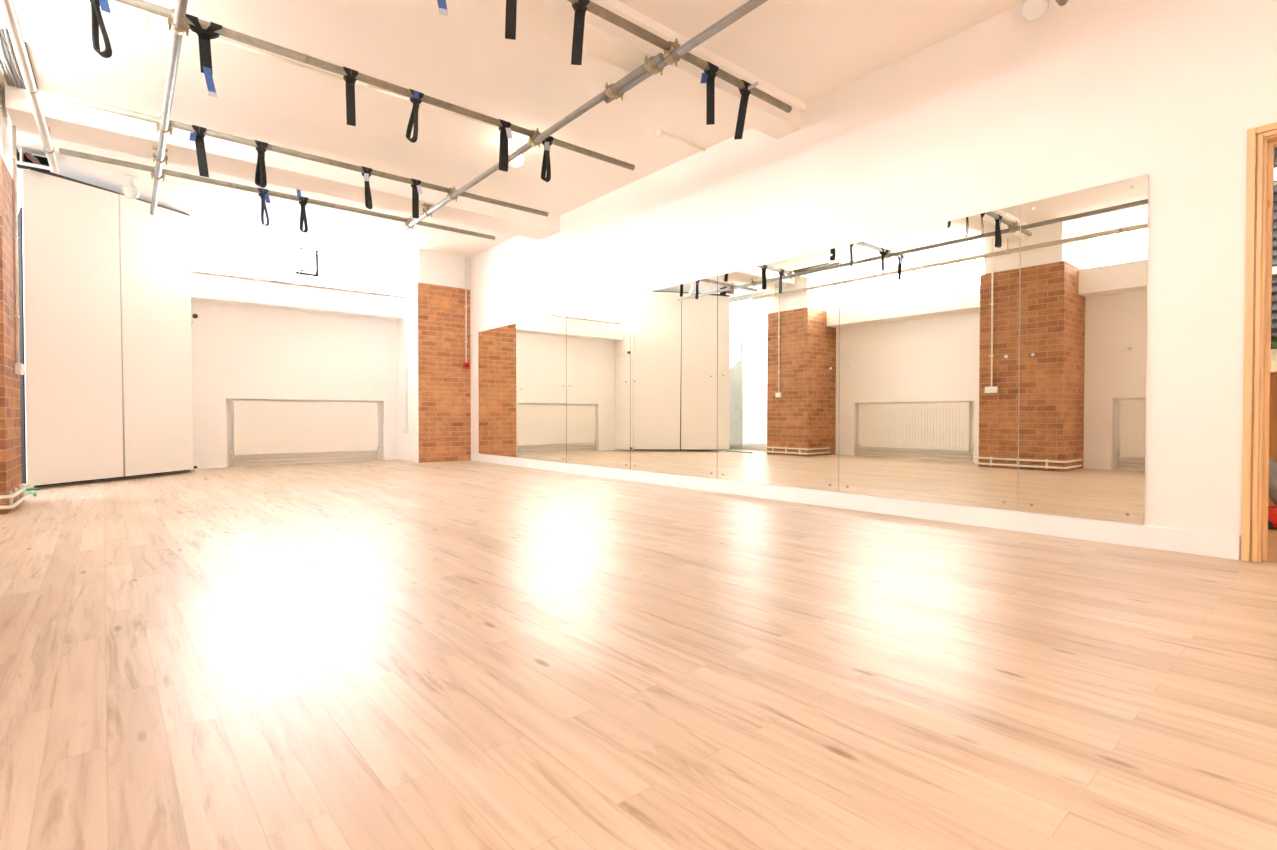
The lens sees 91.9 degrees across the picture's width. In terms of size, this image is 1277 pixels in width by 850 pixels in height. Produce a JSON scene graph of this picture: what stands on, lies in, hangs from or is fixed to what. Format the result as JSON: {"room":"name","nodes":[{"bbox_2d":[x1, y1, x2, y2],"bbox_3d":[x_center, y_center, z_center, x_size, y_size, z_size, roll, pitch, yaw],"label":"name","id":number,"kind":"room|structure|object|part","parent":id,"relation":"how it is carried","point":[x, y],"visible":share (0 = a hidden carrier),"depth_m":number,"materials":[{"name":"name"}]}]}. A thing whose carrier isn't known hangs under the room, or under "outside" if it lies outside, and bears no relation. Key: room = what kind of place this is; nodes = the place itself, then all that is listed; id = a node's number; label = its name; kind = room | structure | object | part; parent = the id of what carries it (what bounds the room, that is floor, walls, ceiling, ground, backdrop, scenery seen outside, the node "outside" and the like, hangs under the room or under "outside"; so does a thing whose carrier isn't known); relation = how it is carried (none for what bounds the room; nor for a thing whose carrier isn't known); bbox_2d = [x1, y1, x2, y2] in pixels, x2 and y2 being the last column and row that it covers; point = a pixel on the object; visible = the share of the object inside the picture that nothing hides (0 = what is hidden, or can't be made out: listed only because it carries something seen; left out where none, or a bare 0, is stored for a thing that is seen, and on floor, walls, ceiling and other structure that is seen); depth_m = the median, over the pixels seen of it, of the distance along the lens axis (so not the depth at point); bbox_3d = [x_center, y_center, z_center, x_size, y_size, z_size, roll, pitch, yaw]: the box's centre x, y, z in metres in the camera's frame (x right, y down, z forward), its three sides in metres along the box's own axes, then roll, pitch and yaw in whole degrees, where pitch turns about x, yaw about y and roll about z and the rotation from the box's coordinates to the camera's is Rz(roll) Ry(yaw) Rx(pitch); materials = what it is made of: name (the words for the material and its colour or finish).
{"room":"exercise studio","nodes":[
{"label":"exercise studio","id":0,"kind":"room"},
{"bbox_2d":[0,86,9,172],"bbox_3d":[-5.077,-2.202,4.361,0.815,0.620,0.780,-1,1,-40],"label":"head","id":1,"kind":"structure","parent":0,"point":[4,116],"depth_m":4.71},
{"bbox_2d":[0,155,21,513],"bbox_3d":[-5.064,-0.633,4.396,0.850,2.520,0.850,-1,1,-40],"label":"brick pillar","id":2,"kind":"structure","parent":0,"point":[10,409],"depth_m":4.50,"materials":[{"name":"brown brick"}]},
{"bbox_2d":[0,484,29,509],"bbox_3d":[-4.957,0.538,4.503,0.668,0.115,0.946,-1,1,-40],"label":"pipe","id":3,"kind":"object","parent":2,"relation":"attached to","point":[23,496],"visible":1,"depth_m":4.50,"materials":[{"name":"white metal"}]},
{"bbox_2d":[12,126,19,362],"bbox_3d":[-4.826,-1.394,4.784,0.026,1.830,0.044,-1,1,-40],"label":"conduit","id":4,"kind":"object","parent":2,"relation":"attached to","point":[14,157],"visible":1,"depth_m":4.78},
{"bbox_2d":[15,363,23,374],"bbox_3d":[-4.817,-0.435,4.806,0.046,0.083,0.110,-1,1,-40],"label":"switch box","id":5,"kind":"object","parent":2,"relation":"attached to","point":[19,367],"visible":1,"depth_m":4.77,"materials":[{"name":"white plastic"}]},
{"bbox_2d":[17,199,398,468],"bbox_3d":[-5.395,-0.956,8.519,5.620,3.240,0.300,-1,1,-40],"label":"wall","id":6,"kind":"structure","parent":0,"point":[240,352],"depth_m":8.68,"materials":[{"name":"paint"}]},
{"bbox_2d":[190,230,396,294],"bbox_3d":[-4.816,-2.276,8.819,2.680,0.530,0.130,-1,1,-40],"label":"window","id":7,"kind":"structure","parent":6,"relation":"in","point":[300,273],"depth_m":8.81,"materials":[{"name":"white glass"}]},
{"bbox_2d":[294,247,317,276],"bbox_3d":[-4.746,-2.326,8.824,0.295,0.370,0.050,-1,1,-40],"label":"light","id":8,"kind":"object","parent":7,"relation":"attached to","point":[301,273],"depth_m":8.83,"materials":[{"name":"white plastic"}]},
{"bbox_2d":[191,270,403,319],"bbox_3d":[-4.709,-1.799,8.713,2.660,0.340,0.260,-1,1,-40],"label":"trim","id":9,"kind":"structure","parent":6,"relation":"attached to","point":[210,288],"depth_m":8.49,"materials":[{"name":"paint"}]},
{"bbox_2d":[230,400,379,466],"bbox_3d":[-4.755,0.105,8.938,1.954,0.905,0.076,-1,1,-40],"label":"radiator","id":10,"kind":"object","parent":6,"relation":"attached to","point":[260,427],"visible":1,"depth_m":8.85,"materials":[{"name":"metal"}]},
{"bbox_2d":[232,400,377,402],"bbox_3d":[-4.755,-0.340,8.931,1.878,0.015,0.076,-1,1,-40],"label":"grille","id":11,"kind":"object","parent":10,"relation":"attached to","point":[234,401],"depth_m":8.72,"materials":[{"name":"metal"}]},
{"bbox_2d":[398,282,418,462],"bbox_3d":[-3.497,-0.769,9.360,0.010,2.640,0.840,-1,1,-40],"label":"pier cheek","id":12,"kind":"object","parent":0,"point":[408,443],"visible":1,"depth_m":9.29,"materials":[{"name":"paint"}]},
{"bbox_2d":[403,318,408,433],"bbox_3d":[-3.527,-0.744,9.348,0.049,1.750,0.100,-1,1,-40],"label":"conduit","id":13,"kind":"object","parent":12,"relation":"attached to","point":[405,430],"visible":1,"depth_m":9.34,"materials":[{"name":"white plastic"}]},
{"bbox_2d":[399,248,469,289],"bbox_3d":[-3.181,-2.343,9.608,0.795,0.500,0.825,-1,1,-40],"label":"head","id":14,"kind":"structure","parent":0,"point":[420,265],"depth_m":9.29},
{"bbox_2d":[418,283,470,462],"bbox_3d":[-3.182,-0.773,9.622,0.810,2.640,0.840,-1,1,-40],"label":"brick pillar","id":15,"kind":"structure","parent":0,"point":[444,387],"depth_m":9.28,"materials":[{"name":"brick"}]},
{"bbox_2d":[464,257,467,362],"bbox_3d":[-2.651,-1.766,9.485,0.044,1.610,0.026,-1,1,-40],"label":"conduit","id":16,"kind":"object","parent":15,"relation":"attached to","point":[465,271],"visible":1,"depth_m":9.48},
{"bbox_2d":[463,362,469,368],"bbox_3d":[-2.644,-0.910,9.490,0.100,0.098,0.046,-1,1,-40],"label":"fire alarm","id":17,"kind":"object","parent":15,"relation":"attached to","point":[465,365],"visible":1,"depth_m":9.46,"materials":[{"name":"red plastic"}]},
{"bbox_2d":[0,0,1024,258],"bbox_3d":[-1.673,-2.581,3.942,6.120,0.150,12.060,-1,1,-40],"label":"ceiling","id":18,"kind":"structure","parent":0,"point":[808,50],"depth_m":4.56,"materials":[{"name":"paint"}]},
{"bbox_2d":[0,25,37,88],"bbox_3d":[-4.265,-2.482,4.212,0.171,0.053,0.891,-1,1,-40],"label":"cable bundle","id":19,"kind":"object","parent":18,"relation":"attached to","point":[13,77],"visible":0.81,"depth_m":4.25,"materials":[{"name":"plastic"}]},
{"bbox_2d":[0,0,58,172],"bbox_3d":[-2.488,-2.120,2.275,0.054,0.054,7.730,-1,1,-40],"label":"pole","id":20,"kind":"object","parent":18,"relation":"hanging from","point":[8,7],"visible":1,"depth_m":3.73,"materials":[{"name":"white metal"}]},
{"bbox_2d":[16,147,49,172],"bbox_3d":[-5.597,-2.441,5.705,0.240,0.154,0.172,-1,1,-40],"label":"hatch","id":21,"kind":"object","parent":18,"relation":"attached to","point":[25,160],"visible":0.91,"depth_m":5.70,"materials":[{"name":"white metal"}]},
{"bbox_2d":[122,175,138,198],"bbox_3d":[-5.204,-2.430,6.327,0.136,0.222,0.136,-1,1,-40],"label":"globe lamp","id":22,"kind":"object","parent":18,"relation":"attached to","point":[130,191],"visible":1,"depth_m":6.29,"materials":[{"name":"white glass"}]},
{"bbox_3d":[-5.204,-2.385,6.328,0.136,0.132,0.136,-1,1,-40],"label":"globe","id":23,"kind":"part","parent":22,"relation":"part of"},
{"bbox_2d":[129,7,157,56],"bbox_3d":[-2.985,-2.368,3.724,0.136,0.267,0.136,-1,1,-40],"label":"globe lamp","id":24,"kind":"object","parent":18,"relation":"attached to","point":[141,40],"visible":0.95,"depth_m":3.70,"materials":[{"name":"white glass"}]},
{"bbox_3d":[-2.985,-2.300,3.725,0.136,0.132,0.136,-1,1,-40],"label":"globe","id":25,"kind":"part","parent":24,"relation":"part of","materials":[{"name":"white glass"}]},
{"bbox_2d":[5,82,559,239],"bbox_3d":[-2.951,-2.446,6.223,4.770,0.190,0.480,-1,1,-40],"label":"beam","id":26,"kind":"structure","parent":18,"relation":"attached to","point":[68,121],"depth_m":5.60,"materials":[{"name":"paint"}]},
{"bbox_2d":[43,127,54,153],"bbox_3d":[-4.621,-2.229,4.837,0.062,0.201,0.040,-1,1,-40],"label":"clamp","id":27,"kind":"object","parent":26,"relation":"attached to","point":[53,151],"visible":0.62,"depth_m":4.84,"materials":[{"name":"silver metal"}]},
{"bbox_2d":[152,146,167,164],"bbox_3d":[-4.042,-2.272,5.215,0.105,0.124,0.060,-1,1,-40],"label":"clamp","id":28,"kind":"object","parent":26,"relation":"attached to","point":[153,147],"visible":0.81,"depth_m":5.20,"materials":[{"name":"metal"}]},
{"bbox_2d":[150,0,187,214],"bbox_3d":[-2.564,-2.218,3.439,0.051,0.051,8.220,-1,1,-40],"label":"tube","id":29,"kind":"object","parent":28,"relation":"attached to","point":[181,5],"visible":1,"depth_m":4.06,"materials":[{"name":"silver metal"}]},
{"bbox_2d":[151,166,164,181],"bbox_3d":[-4.349,-2.279,5.583,0.101,0.131,0.104,-1,1,-40],"label":"clamp","id":30,"kind":"object","parent":29,"relation":"attached to","point":[152,173],"visible":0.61,"depth_m":5.57,"materials":[{"name":"metal"}]},
{"bbox_2d":[156,116,172,135],"bbox_3d":[-3.581,-2.265,4.661,0.101,0.131,0.104,-1,1,-40],"label":"clamp","id":31,"kind":"object","parent":29,"relation":"attached to","point":[158,128],"visible":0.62,"depth_m":4.65,"materials":[{"name":"metal"}]},
{"bbox_2d":[167,8,189,35],"bbox_3d":[-2.558,-2.246,3.431,0.101,0.131,0.104,-1,1,-40],"label":"clamp","id":32,"kind":"object","parent":29,"relation":"attached to","point":[180,31],"visible":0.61,"depth_m":3.42,"materials":[{"name":"metal"}]},
{"bbox_2d":[59,148,494,239],"bbox_3d":[-3.322,-2.316,6.437,3.970,0.051,0.051,-1,1,-40],"label":"tube","id":33,"kind":"object","parent":29,"relation":"on","point":[61,150],"visible":1,"depth_m":6.01,"materials":[{"name":"grey metal"}]},
{"bbox_2d":[258,187,269,225],"bbox_3d":[-3.709,-2.158,6.112,0.105,0.364,0.070,-1,1,-40],"label":"strap","id":34,"kind":"object","parent":33,"relation":"attached to","point":[263,195],"visible":1,"depth_m":6.10,"materials":[{"name":"black fabric"}]},
{"bbox_2d":[296,189,307,232],"bbox_3d":[-3.450,-2.192,6.331,0.109,0.424,0.079,-1,1,-40],"label":"strap","id":35,"kind":"object","parent":33,"relation":"attached to","point":[302,203],"visible":1,"depth_m":6.32,"materials":[{"name":"black fabric"}]},
{"bbox_2d":[73,96,547,216],"bbox_3d":[-2.490,-2.302,5.569,3.860,0.051,0.051,-1,1,-40],"label":"tube","id":36,"kind":"object","parent":29,"relation":"on","point":[79,101],"visible":1,"depth_m":5.18,"materials":[{"name":"silver metal"}]},
{"bbox_2d":[189,125,208,177],"bbox_3d":[-3.418,-2.129,4.799,0.126,0.382,0.058,-1,1,-40],"label":"strap","id":37,"kind":"object","parent":36,"relation":"attached to","point":[198,137],"visible":1,"depth_m":4.80,"materials":[{"name":"black fabric"}]},
{"bbox_2d":[255,140,267,187],"bbox_3d":[-3.096,-2.140,5.065,0.092,0.369,0.085,-1,1,-40],"label":"strap","id":38,"kind":"object","parent":36,"relation":"attached to","point":[260,174],"visible":1,"depth_m":5.05,"materials":[{"name":"black fabric"}]},
{"bbox_2d":[361,166,372,209],"bbox_3d":[-2.460,-2.148,5.591,0.096,0.369,0.066,-1,1,-40],"label":"strap","id":39,"kind":"object","parent":36,"relation":"attached to","point":[368,199],"visible":1,"depth_m":5.58,"materials":[{"name":"black fabric"}]},
{"bbox_2d":[411,178,422,218],"bbox_3d":[-2.115,-2.153,5.872,0.098,0.367,0.075,-1,1,-40],"label":"strap","id":40,"kind":"object","parent":36,"relation":"attached to","point":[416,188],"visible":1,"depth_m":5.87,"materials":[{"name":"black fabric"}]},
{"bbox_2d":[567,0,791,112],"bbox_3d":[-0.458,-2.265,3.182,4.030,0.051,0.051,-1,1,-40],"label":"tube","id":41,"kind":"object","parent":29,"relation":"on","point":[607,15],"visible":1,"depth_m":3.68,"materials":[{"name":"grey metal"}]},
{"bbox_2d":[437,0,447,15],"bbox_3d":[-0.915,-2.077,2.804,0.090,0.425,0.058,-1,1,-40],"label":"strap","id":42,"kind":"object","parent":41,"relation":"attached to","point":[442,7],"visible":1,"depth_m":2.80,"materials":[{"name":"blue fabric"}]},
{"bbox_2d":[505,0,516,39],"bbox_3d":[-0.623,-2.100,3.047,0.090,0.387,0.058,-1,1,-40],"label":"strap","id":43,"kind":"object","parent":41,"relation":"attached to","point":[511,5],"visible":1,"depth_m":3.04,"materials":[{"name":"black fabric"}]},
{"bbox_2d":[571,0,589,64],"bbox_3d":[-0.316,-2.114,3.307,0.090,0.367,0.066,-1,1,-40],"label":"strap","id":44,"kind":"object","parent":41,"relation":"attached to","point":[580,8],"visible":0.97,"depth_m":3.29,"materials":[{"name":"black fabric"}]},
{"bbox_2d":[701,61,718,124],"bbox_3d":[0.454,-2.116,3.944,0.106,0.382,0.061,-1,1,-40],"label":"strap","id":45,"kind":"object","parent":41,"relation":"attached to","point":[708,77],"visible":0.94,"depth_m":3.94,"materials":[{"name":"black fabric"}]},
{"bbox_2d":[734,80,757,139],"bbox_3d":[0.724,-2.122,4.152,0.095,0.377,0.147,-1,1,-40],"label":"strap","id":46,"kind":"object","parent":41,"relation":"attached to","point":[745,92],"visible":0.94,"depth_m":4.16,"materials":[{"name":"black fabric"}]},
{"bbox_2d":[422,203,432,217],"bbox_3d":[-2.258,-2.294,6.607,0.105,0.124,0.060,-1,1,-40],"label":"clamp","id":47,"kind":"object","parent":26,"relation":"attached to","point":[427,206],"visible":0.77,"depth_m":6.59,"materials":[{"name":"metal"}]},
{"bbox_2d":[372,53,664,250],"bbox_3d":[-1.647,-2.256,5.874,0.051,0.051,5.590,-1,1,-40],"label":"tube","id":48,"kind":"object","parent":47,"relation":"attached to","point":[658,58],"visible":0.88,"depth_m":4.72,"materials":[{"name":"silver metal"}]},
{"bbox_2d":[114,0,634,169],"bbox_3d":[-1.514,-2.283,4.299,3.815,0.051,0.051,-1,1,-40],"label":"tube","id":49,"kind":"object","parent":48,"relation":"on","point":[140,4],"visible":0.91,"depth_m":4.02,"materials":[{"name":"grey metal"}]},
{"bbox_2d":[90,0,111,57],"bbox_3d":[-2.816,-2.114,3.215,0.113,0.364,0.071,-1,1,-40],"label":"strap","id":50,"kind":"object","parent":49,"relation":"attached to","point":[96,16],"visible":1,"depth_m":3.21,"materials":[{"name":"black fabric"}]},
{"bbox_2d":[186,13,222,96],"bbox_3d":[-2.468,-2.088,3.509,0.170,0.425,0.058,-1,1,-40],"label":"strap","id":51,"kind":"object","parent":49,"relation":"attached to","point":[204,35],"visible":0.95,"depth_m":3.51,"materials":[{"name":"black fabric"}]},
{"bbox_2d":[343,66,358,125],"bbox_3d":[-1.871,-2.127,4.005,0.090,0.362,0.058,-1,1,-40],"label":"strap","id":52,"kind":"object","parent":49,"relation":"attached to","point":[350,80],"visible":0.99,"depth_m":4.00,"materials":[{"name":"black fabric"}]},
{"bbox_2d":[406,89,423,142],"bbox_3d":[-1.553,-2.138,4.276,0.112,0.349,0.090,-1,1,-40],"label":"strap","id":53,"kind":"object","parent":49,"relation":"attached to","point":[416,100],"visible":0.99,"depth_m":4.26,"materials":[{"name":"black fabric"}]},
{"bbox_2d":[498,119,512,171],"bbox_3d":[-1.018,-2.129,4.701,0.091,0.379,0.083,-1,1,-40],"label":"strap","id":54,"kind":"object","parent":49,"relation":"attached to","point":[505,133],"visible":0.99,"depth_m":4.69,"materials":[{"name":"black fabric"}]},
{"bbox_2d":[541,136,553,181],"bbox_3d":[-0.737,-2.141,4.955,0.090,0.364,0.084,-1,1,-40],"label":"strap","id":55,"kind":"object","parent":49,"relation":"attached to","point":[546,167],"visible":0.85,"depth_m":4.94,"materials":[{"name":"black fabric"}]},
{"bbox_2d":[404,216,413,228],"bbox_3d":[-2.610,-2.301,7.030,0.101,0.131,0.104,-1,1,-40],"label":"clamp","id":56,"kind":"object","parent":48,"relation":"attached to","point":[410,219],"visible":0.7,"depth_m":7.00,"materials":[{"name":"metal"}]},
{"bbox_2d":[447,186,457,201],"bbox_3d":[-1.842,-2.287,6.108,0.101,0.131,0.104,-1,1,-40],"label":"clamp","id":57,"kind":"object","parent":48,"relation":"attached to","point":[453,189],"visible":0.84,"depth_m":6.08,"materials":[{"name":"metal"}]},
{"bbox_2d":[528,128,541,147],"bbox_3d":[-0.819,-2.268,4.878,0.101,0.131,0.104,-1,1,-40],"label":"clamp","id":58,"kind":"object","parent":48,"relation":"attached to","point":[535,133],"visible":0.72,"depth_m":4.85,"materials":[{"name":"metal"}]},
{"bbox_2d":[605,83,623,99],"bbox_3d":[-0.160,-2.229,4.126,0.147,0.072,0.056,-1,1,-40],"label":"clamp","id":59,"kind":"object","parent":48,"relation":"attached to","point":[608,90],"visible":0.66,"depth_m":4.10,"materials":[{"name":"metal"}]},
{"bbox_2d":[604,0,767,103],"bbox_3d":[0.812,-2.211,2.996,0.051,0.051,3.220,-1,1,-40],"label":"tube","id":60,"kind":"object","parent":59,"relation":"attached to","point":[750,5],"visible":0.91,"depth_m":3.50,"materials":[{"name":"grey metal"}]},
{"bbox_2d":[663,38,679,66],"bbox_3d":[0.201,-2.250,3.730,0.101,0.131,0.104,-1,1,-40],"label":"clamp","id":61,"kind":"object","parent":60,"relation":"attached to","point":[667,55],"visible":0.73,"depth_m":3.70,"materials":[{"name":"metal"}]},
{"bbox_2d":[644,55,663,74],"bbox_3d":[0.096,-2.224,3.818,0.147,0.072,0.056,-1,1,-40],"label":"clamp","id":62,"kind":"object","parent":48,"relation":"attached to","point":[648,65],"visible":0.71,"depth_m":3.79,"materials":[{"name":"metal"}]},
{"bbox_2d":[162,20,498,127],"bbox_3d":[-2.029,-2.500,4.551,2.351,0.028,0.071,-1,1,-39],"label":"conduit","id":63,"kind":"object","parent":18,"relation":"attached to","point":[358,84],"visible":0.66,"depth_m":4.43,"materials":[{"name":"white plastic"}]},
{"bbox_2d":[509,138,523,166],"bbox_3d":[-1.090,-2.416,5.496,0.132,0.225,0.132,-1,1,-40],"label":"globe lamp","id":64,"kind":"object","parent":18,"relation":"attached to","point":[516,142],"visible":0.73,"depth_m":5.46,"materials":[{"name":"white glass"}]},
{"bbox_3d":[-1.090,-2.368,5.496,0.132,0.128,0.132,-1,1,-40],"label":"globe","id":65,"kind":"part","parent":64,"relation":"part of","materials":[{"name":"white glass"}]},
{"bbox_2d":[473,0,800,138],"bbox_3d":[-0.626,-2.403,3.429,4.770,0.190,0.240,-1,1,-40],"label":"beam","id":66,"kind":"structure","parent":18,"relation":"attached to","point":[604,40],"depth_m":3.89,"materials":[{"name":"paint"}]},
{"bbox_2d":[656,129,704,150],"bbox_3d":[0.386,-2.507,5.460,0.594,0.043,0.068,-1,1,-40],"label":"conduit","id":67,"kind":"object","parent":18,"relation":"attached to","point":[659,132],"visible":1,"depth_m":5.38,"materials":[{"name":"white plastic"}]},
{"bbox_2d":[590,0,805,111],"bbox_3d":[-0.535,-2.469,3.319,4.770,0.055,0.045,-1,1,-40],"label":"trim","id":68,"kind":"structure","parent":18,"relation":"attached to","point":[617,7],"depth_m":4.09,"materials":[{"name":"paint"}]},
{"bbox_2d":[1021,0,1048,20],"bbox_3d":[2.215,-2.382,3.446,0.132,0.230,0.132,-1,1,-40],"label":"globe lamp","id":69,"kind":"object","parent":18,"relation":"attached to","point":[1032,10],"visible":1,"depth_m":3.42,"materials":[{"name":"white glass"}]},
{"bbox_2d":[0,460,1276,849],"bbox_3d":[-0.931,0.674,4.609,8.050,0.100,12.060,-1,1,-40],"label":"floor","id":70,"kind":"structure","parent":0,"point":[374,654],"depth_m":1.66,"materials":[{"name":"laminate"}]},
{"bbox_2d":[23,488,38,496],"bbox_3d":[-5.417,0.599,5.484,0.117,0.020,0.651,-1,1,-42],"label":"cable","id":71,"kind":"object","parent":70,"relation":"on","point":[27,489],"visible":0.85,"depth_m":5.55,"materials":[{"name":"green plastic"}]},
{"bbox_2d":[18,168,197,487],"bbox_3d":[-5.813,-0.979,6.761,1.689,3.140,1.867,-1,1,-40],"label":"tall cabinet","id":72,"kind":"object","parent":70,"relation":"on","point":[105,339],"depth_m":6.38,"materials":[{"name":"paint"}]},
{"bbox_3d":[-5.652,-0.875,5.711,0.010,2.965,0.055,0,1,7],"label":"corner post","id":73,"kind":"part","parent":72,"relation":"part of","materials":[{"name":"paint"}]},
{"bbox_3d":[-5.550,-2.462,6.602,0.018,0.159,1.788,0,1,7],"label":"rail","id":74,"kind":"part","parent":72,"relation":"part of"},
{"bbox_3d":[-5.608,-1.325,7.771,0.075,0.100,0.489,-1,1,-40],"label":"folded bracket","id":75,"kind":"part","parent":72,"relation":"part of","materials":[{"name":"black metal"}]},
{"bbox_2d":[1268,456,1276,528],"bbox_3d":[3.894,0.202,3.844,0.230,0.867,0.403,-1,1,-40],"label":"vacuum cleaner","id":76,"kind":"object","parent":70,"relation":"on","point":[1272,510],"visible":0.3,"depth_m":3.77,"materials":[{"name":"red plastic"}]},
{"bbox_2d":[470,0,1276,559],"bbox_3d":[0.583,-0.915,5.845,0.150,3.240,12.060,-1,1,-40],"label":"wall","id":77,"kind":"structure","parent":0,"point":[1005,110],"depth_m":3.63,"materials":[{"name":"beige paint"}]},
{"bbox_2d":[478,323,517,456],"bbox_3d":[-2.028,-0.479,8.860,0.012,1.830,1.220,-1,1,-40],"label":"wall mirror","id":78,"kind":"object","parent":77,"relation":"attached to","point":[497,347],"visible":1,"depth_m":8.83,"materials":[{"name":"silver glass"}]},
{"bbox_2d":[518,312,565,462],"bbox_3d":[-1.254,-0.464,7.930,0.012,1.830,1.189,-1,1,-40],"label":"wall mirror","id":79,"kind":"object","parent":77,"relation":"attached to","point":[542,340],"visible":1,"depth_m":7.90,"materials":[{"name":"silver glass"}]},
{"bbox_2d":[566,297,629,468],"bbox_3d":[-0.481,-0.450,7.000,0.012,1.830,1.230,-1,1,-40],"label":"wall mirror","id":80,"kind":"object","parent":77,"relation":"attached to","point":[598,335],"visible":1,"depth_m":6.96,"materials":[{"name":"silver glass"}]},
{"bbox_2d":[630,276,716,478],"bbox_3d":[0.311,-0.435,6.048,0.012,1.830,1.246,-1,1,-40],"label":"wall mirror","id":81,"kind":"object","parent":77,"relation":"attached to","point":[673,330],"visible":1,"depth_m":6.00,"materials":[{"name":"silver glass"}]},
{"bbox_2d":[717,247,839,491],"bbox_3d":[1.105,-0.421,5.094,0.012,1.830,1.237,-1,1,-40],"label":"wall mirror","id":82,"kind":"object","parent":77,"relation":"attached to","point":[778,322],"visible":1,"depth_m":5.03,"materials":[{"name":"silver glass"}]},
{"bbox_2d":[471,453,1239,559],"bbox_3d":[0.151,0.540,6.258,0.014,0.118,8.565,-1,1,-40],"label":"baseboard","id":83,"kind":"structure","parent":77,"relation":"attached to","point":[1227,546],"depth_m":4.00,"materials":[{"name":"white wood"}]},
{"bbox_2d":[839,204,1020,510],"bbox_3d":[1.888,-0.406,4.153,0.012,1.830,1.206,-1,1,-40],"label":"wall mirror","id":84,"kind":"object","parent":77,"relation":"attached to","point":[929,325],"visible":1,"depth_m":4.08,"materials":[{"name":"silver glass"}]},
{"bbox_2d":[1055,0,1067,5],"bbox_3d":[0.666,-2.247,1.964,4.180,0.051,0.051,-1,1,-40],"label":"tube","id":85,"kind":"object","parent":77,"relation":"attached to","point":[1060,2],"visible":1,"depth_m":3.28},
{"bbox_2d":[1018,174,1148,523],"bbox_3d":[2.467,-0.396,3.458,0.012,1.830,0.594,-1,1,-40],"label":"wall mirror","id":86,"kind":"object","parent":77,"relation":"attached to","point":[1084,253],"visible":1,"depth_m":3.43,"materials":[{"name":"silver glass"}]},
{"bbox_2d":[1241,122,1276,562],"bbox_3d":[3.262,-0.370,2.614,0.174,2.049,0.983,-1,1,-40],"label":"door frame","id":87,"kind":"structure","parent":77,"relation":"in","point":[1261,140],"depth_m":2.92,"materials":[{"name":"brown wood"}]},
{"bbox_3d":[3.193,-1.361,2.564,0.024,0.064,0.889,-1,1,-40],"label":"architrave","id":88,"kind":"part","parent":87,"relation":"part of","materials":[{"name":"brown wood"}]},
{"bbox_3d":[4.495,-0.770,4.249,0.140,2.800,4.000,-1,1,-40],"label":"wall","id":89,"kind":"structure","parent":0,"visible":0},
{"bbox_2d":[1268,373,1276,505],"bbox_3d":[4.418,0.138,4.199,0.060,0.985,3.800,-1,1,-40],"label":"panelling","id":90,"kind":"object","parent":89,"relation":"attached to","point":[1273,376],"depth_m":4.23,"materials":[{"name":"brown wood"}]},
{"bbox_2d":[1270,362,1276,372],"bbox_3d":[4.364,-0.386,4.146,0.200,0.065,3.200,-1,1,-40],"label":"window ledge","id":91,"kind":"object","parent":89,"relation":"attached to","point":[1273,367],"depth_m":4.13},
{"bbox_2d":[1271,333,1276,362],"bbox_3d":[4.312,-0.523,4.185,0.216,0.207,0.288,-1,1,-40],"label":"potted flower","id":92,"kind":"object","parent":91,"relation":"on","point":[1273,350],"visible":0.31,"depth_m":4.15,"materials":[{"name":"green plant"}]},
{"bbox_3d":[4.311,-0.464,4.178,0.106,0.090,0.106,-1,1,-40],"label":"pot","id":93,"kind":"part","parent":92,"relation":"part of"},
{"bbox_2d":[1271,147,1276,347],"bbox_3d":[4.416,-1.204,4.176,0.055,1.570,2.800,-1,1,-40],"label":"window","id":94,"kind":"structure","parent":89,"relation":"in","point":[1274,239],"depth_m":4.24,"materials":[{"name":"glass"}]},
{"bbox_3d":[4.416,-1.204,4.176,0.055,1.570,2.800,-1,1,-40],"label":"frame","id":95,"kind":"part","parent":94,"relation":"part of","materials":[{"name":"white"}]}
]}

